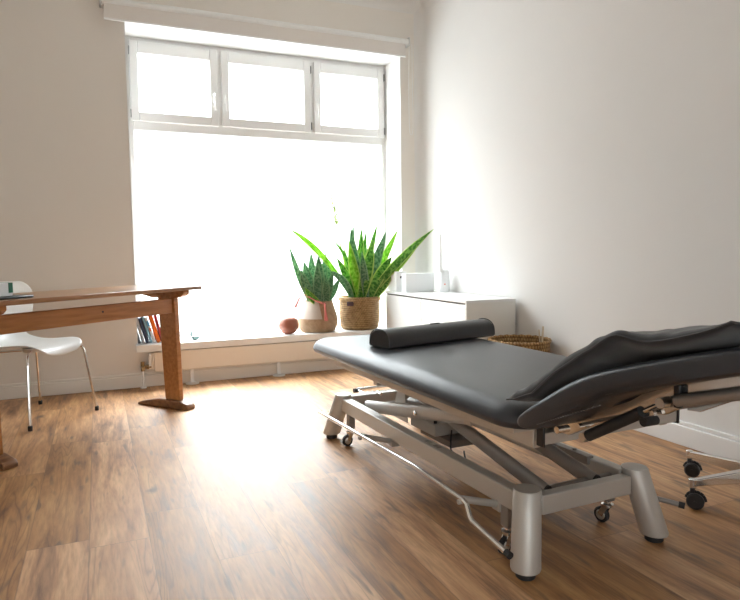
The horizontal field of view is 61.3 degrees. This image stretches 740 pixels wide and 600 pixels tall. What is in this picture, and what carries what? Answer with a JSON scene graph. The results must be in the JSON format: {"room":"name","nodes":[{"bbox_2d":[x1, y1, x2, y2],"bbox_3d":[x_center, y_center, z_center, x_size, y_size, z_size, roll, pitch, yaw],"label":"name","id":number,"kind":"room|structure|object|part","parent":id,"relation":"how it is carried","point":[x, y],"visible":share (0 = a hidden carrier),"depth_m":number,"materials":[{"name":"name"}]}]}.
{"room":"examination room","nodes":[
{"label":"examination room","id":0,"kind":"room"},
{"bbox_2d":[0,0,414,384],"bbox_3d":[-1.633,-0.935,4.797,4.400,3.130,0.420,-3,5,-23],"label":"wall","id":1,"kind":"structure","parent":0,"point":[66,211],"depth_m":4.39,"materials":[{"name":"paint"}]},
{"bbox_2d":[0,358,343,399],"bbox_3d":[-1.527,0.587,4.713,4.400,0.106,0.018,-3,5,-23],"label":"baseboard","id":2,"kind":"structure","parent":1,"relation":"attached to","point":[124,381],"depth_m":4.65,"materials":[{"name":"paint"}]},
{"bbox_2d":[125,36,386,352],"bbox_3d":[-0.797,-0.858,5.105,2.200,2.370,0.455,-3,5,-23],"label":"window","id":3,"kind":"structure","parent":1,"relation":"in","point":[219,123],"depth_m":5.09,"materials":[{"name":"white plastic"}]},
{"bbox_2d":[137,317,144,343],"bbox_3d":[-1.739,0.219,4.708,0.064,0.201,0.170,-3,5,-23],"label":"book","id":4,"kind":"object","parent":3,"relation":"on","point":[138,324],"visible":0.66,"depth_m":4.63,"materials":[{"name":"paper"}]},
{"bbox_2d":[138,317,148,342],"bbox_3d":[-1.712,0.220,4.714,0.074,0.196,0.160,-3,5,-23],"label":"book","id":5,"kind":"object","parent":3,"relation":"on","point":[144,333],"visible":0.84,"depth_m":4.64,"materials":[{"name":"paper"}]},
{"bbox_2d":[141,317,151,342],"bbox_3d":[-1.692,0.214,4.722,0.072,0.208,0.160,-3,5,-23],"label":"book","id":6,"kind":"object","parent":3,"relation":"on","point":[143,319],"visible":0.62,"depth_m":4.65,"materials":[{"name":"paper"}]},
{"bbox_2d":[144,316,155,342],"bbox_3d":[-1.671,0.217,4.734,0.078,0.199,0.166,-3,5,-23],"label":"book","id":7,"kind":"object","parent":3,"relation":"on","point":[145,317],"visible":0.88,"depth_m":4.66,"materials":[{"name":"paper"}]},
{"bbox_2d":[148,316,160,342],"bbox_3d":[-1.643,0.207,4.746,0.082,0.216,0.165,-3,5,-23],"label":"book","id":8,"kind":"object","parent":3,"relation":"on","point":[151,320],"visible":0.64,"depth_m":4.68,"materials":[{"name":"paper"}]},
{"bbox_2d":[153,315,160,339],"bbox_3d":[-1.614,0.204,4.755,0.067,0.220,0.160,-3,5,-23],"label":"book","id":9,"kind":"object","parent":3,"relation":"on","point":[154,316],"visible":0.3,"depth_m":4.68,"materials":[{"name":"paper"}]},
{"bbox_3d":[-1.532,-1.686,4.902,0.660,0.600,0.052,-3,5,-23],"label":"sash","id":10,"kind":"part","parent":3,"relation":"part of","materials":[{"name":"white plastic"}]},
{"bbox_2d":[190,332,199,339],"bbox_3d":[-1.348,0.276,4.822,0.076,0.069,0.036,-3,5,-23],"label":"bird figurine","id":11,"kind":"object","parent":3,"relation":"on","point":[192,337],"visible":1,"depth_m":4.81,"materials":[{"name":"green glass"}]},
{"bbox_3d":[-1.232,-1.581,4.980,0.026,0.140,0.058,-3,5,-23],"label":"handle","id":12,"kind":"part","parent":3,"relation":"part of","materials":[{"name":"white plastic"}]},
{"bbox_3d":[-1.153,-1.584,5.014,0.026,0.140,0.058,-3,5,-23],"label":"handle","id":13,"kind":"part","parent":3,"relation":"part of","materials":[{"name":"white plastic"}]},
{"bbox_2d":[99,0,412,134],"bbox_3d":[-0.760,-1.763,4.849,2.438,0.806,0.075,-3,5,-23],"label":"roller blind","id":14,"kind":"object","parent":3,"relation":"attached to","point":[129,11],"visible":1,"depth_m":4.73,"materials":[{"name":"fabric"}]},
{"bbox_3d":[-0.775,-2.007,4.805,2.343,0.012,0.016,-3,5,-23],"label":"rail","id":15,"kind":"part","parent":14,"relation":"part of","materials":[{"name":"white plastic"}]},
{"bbox_3d":[0.344,-1.788,5.319,0.043,0.757,0.023,3,5,37],"label":"bead chain","id":16,"kind":"part","parent":14,"relation":"part of","materials":[{"name":"white plastic"}]},
{"bbox_3d":[-0.770,0.301,5.161,2.198,0.050,0.385,-3,5,-23],"label":"sill","id":17,"kind":"part","parent":3,"relation":"part of","materials":[{"name":"white paint"}]},
{"bbox_3d":[-0.858,-1.717,5.194,0.750,0.600,0.052,-3,5,-23],"label":"sash","id":18,"kind":"part","parent":3,"relation":"part of","materials":[{"name":"white plastic"}]},
{"bbox_2d":[279,314,298,333],"bbox_3d":[-0.666,0.195,5.114,0.161,0.166,0.164,-3,5,-23],"label":"gourd","id":19,"kind":"object","parent":3,"relation":"on","point":[288,324],"visible":1,"depth_m":5.06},
{"bbox_2d":[289,246,338,332],"bbox_3d":[-0.484,-0.096,5.242,0.431,0.720,0.354,-3,5,-23],"label":"potted snake plant","id":20,"kind":"object","parent":3,"relation":"on","point":[317,313],"visible":0.98,"depth_m":5.17,"materials":[{"name":"green plant"}]},
{"bbox_2d":[294,295,337,332],"bbox_3d":[-0.471,0.103,5.263,0.407,0.320,0.354,-3,5,-23],"label":"basket","id":21,"kind":"object","parent":20,"relation":"on","point":[317,313],"depth_m":5.15,"materials":[{"name":"beige wicker"}]},
{"bbox_3d":[-0.438,-1.616,5.325,0.026,0.140,0.058,-3,5,-23],"label":"handle","id":22,"kind":"part","parent":3,"relation":"part of","materials":[{"name":"white plastic"}]},
{"bbox_3d":[-0.187,-1.747,5.485,0.655,0.600,0.052,-3,5,-23],"label":"sash","id":23,"kind":"part","parent":3,"relation":"part of","materials":[{"name":"white plastic"}]},
{"bbox_2d":[290,193,432,329],"bbox_3d":[-0.037,-0.328,5.303,1.167,1.163,0.550,0,4,7],"label":"potted snake plant","id":24,"kind":"object","parent":3,"relation":"on","point":[366,274],"visible":1,"depth_m":5.28,"materials":[{"name":"green plant"}]},
{"bbox_2d":[338,295,380,329],"bbox_3d":[-0.088,0.105,5.436,0.370,0.281,0.370,-3,5,-23],"label":"basket","id":25,"kind":"object","parent":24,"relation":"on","point":[357,312],"depth_m":5.29,"materials":[{"name":"wicker"}]},
{"bbox_2d":[124,22,401,343],"bbox_3d":[-0.808,-0.886,5.139,2.192,2.321,0.381,-3,5,-23],"label":"window frame","id":26,"kind":"structure","parent":1,"relation":"attached to","point":[392,64],"depth_m":5.34,"materials":[{"name":"white plastic"}]},
{"bbox_2d":[325,0,420,14],"bbox_3d":[-1.541,-2.412,4.431,4.400,0.130,0.130,-3,5,-23],"label":"trim","id":27,"kind":"structure","parent":1,"relation":"attached to","point":[403,6],"depth_m":5.23,"materials":[{"name":"paint"}]},
{"bbox_2d":[0,369,739,599],"bbox_3d":[-0.123,0.919,1.510,5.000,0.100,8.040,-3,5,-23],"label":"floor","id":28,"kind":"structure","parent":0,"point":[242,493],"depth_m":2.33,"materials":[{"name":"brown wood"}]},
{"bbox_2d":[0,281,98,430],"bbox_3d":[-2.068,0.303,3.804,0.541,0.824,0.513,1,5,21],"label":"shell chair","id":29,"kind":"object","parent":28,"relation":"on","point":[29,344],"visible":0.78,"depth_m":3.85,"materials":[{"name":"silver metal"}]},
{"bbox_3d":[-2.229,0.506,3.738,0.316,0.406,0.020,-3,5,-25],"label":"leg","id":30,"kind":"part","parent":29,"relation":"part of","materials":[{"name":"silver metal"}]},
{"bbox_3d":[-1.974,0.507,3.638,0.019,0.412,0.316,-2,5,-22],"label":"leg","id":31,"kind":"part","parent":29,"relation":"part of","materials":[{"name":"silver metal"}]},
{"bbox_3d":[-2.055,0.302,3.799,0.110,0.023,0.110,1,5,21],"label":"plate","id":32,"kind":"part","parent":29,"relation":"part of","materials":[{"name":"metal"}]},
{"bbox_3d":[-2.130,0.486,3.990,0.020,0.406,0.316,-2,5,-22],"label":"leg","id":33,"kind":"part","parent":29,"relation":"part of","materials":[{"name":"silver metal"}]},
{"bbox_3d":[-1.875,0.487,3.889,0.316,0.412,0.019,-3,5,-25],"label":"leg","id":34,"kind":"part","parent":29,"relation":"part of","materials":[{"name":"silver metal"}]},
{"bbox_2d":[0,285,201,470],"bbox_3d":[-1.647,0.346,3.466,0.530,0.779,1.522,1,5,26],"label":"trestle table","id":35,"kind":"object","parent":28,"relation":"on","point":[166,306],"visible":1,"depth_m":3.58,"materials":[{"name":"brown wood"}]},
{"bbox_3d":[-1.805,0.397,2.932,0.155,0.660,0.038,1,5,26],"label":"leg","id":36,"kind":"part","parent":35,"relation":"part of","materials":[{"name":"brown wood"}]},
{"bbox_2d":[0,295,32,299],"bbox_3d":[-1.763,-0.012,2.978,0.170,0.012,0.240,0,4,12],"label":"notebook","id":37,"kind":"object","parent":35,"relation":"on","point":[12,296],"visible":0.73,"depth_m":2.96,"materials":[{"name":"paper"}]},
{"bbox_2d":[0,283,12,296],"bbox_3d":[-1.775,-0.050,2.982,0.073,0.062,0.102,0,4,12],"label":"tissue box","id":38,"kind":"object","parent":37,"relation":"on","point":[6,289],"visible":1,"depth_m":2.99,"materials":[{"name":"cardboard"}]},
{"bbox_3d":[-1.767,-0.059,3.018,0.073,0.048,0.026,0,4,12],"label":"green panel","id":39,"kind":"part","parent":38,"relation":"part of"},
{"bbox_3d":[-1.275,0.309,3.993,0.155,0.660,0.038,1,5,26],"label":"leg","id":40,"kind":"part","parent":35,"relation":"part of","materials":[{"name":"brown wood"}]},
{"bbox_2d":[140,340,325,388],"bbox_3d":[-0.819,0.480,4.971,1.907,0.262,0.103,-3,5,-23],"label":"radiator","id":41,"kind":"object","parent":28,"relation":"on","point":[191,359],"visible":0.79,"depth_m":4.86,"materials":[{"name":"metal"}]},
{"bbox_3d":[-0.782,0.423,4.984,1.825,0.150,0.040,-3,5,-23],"label":"panel","id":42,"kind":"part","parent":41,"relation":"part of","materials":[{"name":"metal"}]},
{"bbox_2d":[385,290,515,339],"bbox_3d":[0.560,0.281,4.824,0.416,0.650,1.278,-3,5,-23],"label":"base cabinet","id":43,"kind":"object","parent":28,"relation":"on","point":[404,309],"visible":0.35,"depth_m":4.49,"materials":[{"name":"white paint"}]},
{"bbox_2d":[388,271,405,290],"bbox_3d":[0.230,-0.161,5.293,0.095,0.165,0.174,-3,5,-23],"label":"magazine file","id":44,"kind":"object","parent":43,"relation":"on","point":[395,284],"visible":0.77,"depth_m":5.22,"materials":[{"name":"white plastic"}]},
{"bbox_3d":[0.268,0.250,5.049,0.018,0.554,0.618,-3,5,-23],"label":"door","id":45,"kind":"part","parent":43,"relation":"part of","materials":[{"name":"white paint"}]},
{"bbox_2d":[402,273,433,291],"bbox_3d":[0.393,-0.144,5.143,0.250,0.152,0.100,-2,5,-18],"label":"storage box","id":46,"kind":"object","parent":43,"relation":"on","point":[411,282],"visible":1,"depth_m":5.10,"materials":[{"name":"white plastic"}]},
{"bbox_3d":[0.519,0.291,4.473,0.018,0.554,0.618,-3,5,-23],"label":"door","id":47,"kind":"part","parent":43,"relation":"part of","materials":[{"name":"white paint"}]},
{"bbox_2d":[438,234,449,291],"bbox_3d":[0.602,-0.297,5.051,0.080,0.465,0.088,2,5,31],"label":"pump bottle","id":48,"kind":"object","parent":43,"relation":"on","point":[444,273],"visible":0.98,"depth_m":5.03,"materials":[{"name":"white plastic"}]},
{"bbox_3d":[0.822,0.330,4.253,0.394,0.632,0.018,-3,5,-23],"label":"panel","id":49,"kind":"part","parent":43,"relation":"part of","materials":[{"name":"white wood"}]},
{"bbox_2d":[487,334,551,352],"bbox_3d":[0.956,0.451,4.005,0.400,0.418,0.400,-3,5,-23],"label":"rattan basket","id":50,"kind":"object","parent":28,"relation":"on","point":[526,341],"visible":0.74,"depth_m":4.07,"materials":[{"name":"brown wicker"}]},
{"bbox_2d":[541,326,543,341],"bbox_3d":[1.091,0.403,3.983,0.040,0.471,0.012,-3,5,-23],"label":"wooden stick","id":51,"kind":"object","parent":50,"relation":"in","point":[542,326],"visible":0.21,"depth_m":3.97,"materials":[{"name":"beige wood"}]},
{"bbox_2d":[313,334,739,580],"bbox_3d":[0.510,0.383,2.376,0.800,0.820,2.650,-3,5,-25],"label":"couch","id":52,"kind":"object","parent":28,"relation":"on","point":[446,389],"visible":0.95,"depth_m":2.06,"materials":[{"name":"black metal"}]},
{"bbox_3d":[-0.172,0.598,3.289,0.164,0.217,0.092,1,5,26],"label":"leg","id":53,"kind":"part","parent":52,"relation":"part of","materials":[{"name":"silver metal"}]},
{"bbox_3d":[0.033,0.602,2.704,0.198,0.081,0.042,-3,5,-29],"label":"bar arm","id":54,"kind":"part","parent":52,"relation":"part of","materials":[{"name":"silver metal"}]},
{"bbox_3d":[0.056,0.528,3.374,0.374,0.062,0.040,-3,5,-25],"label":"cross rail","id":55,"kind":"part","parent":52,"relation":"part of","materials":[{"name":"silver metal"}]},
{"bbox_3d":[0.144,0.508,3.032,0.007,0.140,0.160,-3,5,-25],"label":"gusset plate","id":56,"kind":"part","parent":52,"relation":"part of","materials":[{"name":"silver metal"}]},
{"bbox_3d":[0.203,0.479,2.681,0.036,0.239,1.030,-3,5,-25],"label":"lift arm","id":57,"kind":"part","parent":52,"relation":"part of","materials":[{"name":"silver metal"}]},
{"bbox_3d":[0.175,0.588,2.603,0.048,0.066,1.420,-3,5,-25],"label":"rail","id":58,"kind":"part","parent":52,"relation":"part of","materials":[{"name":"silver metal"}]},
{"bbox_2d":[369,318,494,348],"bbox_3d":[0.311,0.153,2.991,0.672,0.086,0.152,-4,5,-36],"label":"bolster","id":59,"kind":"object","parent":52,"relation":"on","point":[398,337],"visible":1,"depth_m":2.90,"materials":[{"name":"black leather"}]},
{"bbox_3d":[0.358,0.650,2.013,0.198,0.083,0.042,-3,5,-29],"label":"bar arm","id":60,"kind":"part","parent":52,"relation":"part of","materials":[{"name":"silver metal"}]},
{"bbox_3d":[0.359,0.498,2.468,0.036,0.246,1.011,-3,5,-25],"label":"lift arm","id":61,"kind":"part","parent":52,"relation":"part of"},
{"bbox_3d":[0.400,0.358,2.618,0.554,0.087,1.525,-3,5,-25],"label":"frame","id":62,"kind":"part","parent":52,"relation":"part of","materials":[{"name":"grey metal"}]},
{"bbox_3d":[0.477,0.696,1.907,0.092,0.217,0.169,1,5,15],"label":"leg","id":63,"kind":"part","parent":52,"relation":"part of","materials":[{"name":"silver metal"}]},
{"bbox_3d":[0.573,0.569,2.789,0.048,0.066,1.420,-3,5,-25],"label":"rail","id":64,"kind":"part","parent":52,"relation":"part of","materials":[{"name":"silver metal"}]},
{"bbox_3d":[0.549,0.489,2.556,0.036,0.246,1.011,-3,5,-25],"label":"lift arm","id":65,"kind":"part","parent":52,"relation":"part of"},
{"bbox_3d":[0.693,0.624,2.019,0.374,0.062,0.040,-3,5,-25],"label":"cross rail","id":66,"kind":"part","parent":52,"relation":"part of","materials":[{"name":"silver metal"}]},
{"bbox_2d":[506,321,739,401],"bbox_3d":[0.747,0.150,1.540,0.513,0.290,0.653,-3,5,-25],"label":"pillow","id":67,"kind":"object","parent":52,"relation":"on","point":[618,348],"visible":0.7,"depth_m":1.43,"materials":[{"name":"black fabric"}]},
{"bbox_3d":[0.930,0.675,2.114,0.153,0.217,0.092,2,5,32],"label":"leg","id":68,"kind":"part","parent":52,"relation":"part of","materials":[{"name":"silver metal"}]},
{"bbox_3d":[0.639,0.242,1.411,0.011,0.043,0.062,-3,5,-26],"label":"piston rod","id":69,"kind":"part","parent":52,"relation":"part of","materials":[{"name":"silver metal"}]},
{"bbox_3d":[0.632,0.273,1.412,0.040,0.022,0.022,-3,5,-25],"label":"release knob","id":70,"kind":"part","parent":52,"relation":"part of","materials":[{"name":"black plastic"}]},
{"bbox_3d":[0.667,0.238,1.417,0.016,0.301,0.675,-3,5,-25],"label":"backrest arm","id":71,"kind":"part","parent":52,"relation":"part of","materials":[{"name":"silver metal"}]},
{"bbox_3d":[0.952,0.668,2.125,0.178,0.037,0.017,2,5,30],"label":"release rod","id":72,"kind":"part","parent":52,"relation":"part of","materials":[{"name":"grey metal"}]},
{"bbox_3d":[0.732,0.176,1.192,0.030,0.131,0.348,-3,5,-24],"label":"lever","id":73,"kind":"part","parent":52,"relation":"part of","materials":[{"name":"grey metal"}]},
{"bbox_3d":[1.138,0.215,1.637,0.016,0.301,0.675,-3,5,-25],"label":"backrest arm","id":74,"kind":"part","parent":52,"relation":"part of","materials":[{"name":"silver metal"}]},
{"bbox_2d":[683,449,739,509],"bbox_3d":[1.521,0.526,2.416,0.664,0.505,0.655,-3,5,-23],"label":"stool","id":75,"kind":"object","parent":28,"relation":"on","point":[695,499],"visible":0.98,"depth_m":2.38,"materials":[{"name":"silver metal"}]},
{"bbox_2d":[683,458,702,471],"bbox_3d":[1.390,0.707,2.691,0.049,0.054,0.066,-3,5,-23],"label":"hood","id":76,"kind":"object","parent":75,"relation":"attached to","point":[690,465],"depth_m":2.68,"materials":[{"name":"black plastic"}]},
{"bbox_2d":[684,488,706,503],"bbox_3d":[1.230,0.734,2.358,0.049,0.054,0.066,-3,5,-23],"label":"hood","id":77,"kind":"object","parent":75,"relation":"attached to","point":[693,496],"depth_m":2.34,"materials":[{"name":"black plastic"}]},
{"bbox_3d":[1.444,0.662,2.575,0.047,0.056,0.299,-3,5,-28],"label":"arm","id":78,"kind":"part","parent":75,"relation":"part of","materials":[{"name":"silver metal"}]},
{"bbox_3d":[1.352,0.678,2.385,0.299,0.056,0.047,-1,4,-10],"label":"arm","id":79,"kind":"part","parent":75,"relation":"part of","materials":[{"name":"silver metal"}]},
{"bbox_2d":[427,0,739,436],"bbox_3d":[1.962,-0.787,2.311,0.200,3.130,7.860,-3,5,-23],"label":"wall","id":80,"kind":"structure","parent":0,"point":[584,155],"depth_m":3.62,"materials":[{"name":"paint"}]},
{"bbox_2d":[414,6,427,272],"bbox_3d":[0.446,-0.998,5.425,0.085,3.110,0.085,-3,5,-23],"label":"pipe","id":81,"kind":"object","parent":80,"relation":"attached to","point":[420,16],"depth_m":5.41,"materials":[{"name":"paint"}]},
{"bbox_2d":[420,0,442,11],"bbox_3d":[1.837,-2.269,2.030,0.130,0.130,7.240,-3,5,-23],"label":"trim","id":82,"kind":"structure","parent":80,"relation":"attached to","point":[427,5],"depth_m":5.24,"materials":[{"name":"paint"}]},
{"bbox_2d":[633,420,739,459],"bbox_3d":[1.927,0.725,2.272,0.020,0.122,7.220,-3,5,-23],"label":"baseboard","id":83,"kind":"structure","parent":80,"relation":"attached to","point":[693,436],"depth_m":3.02,"materials":[{"name":"white paint"}]}
]}

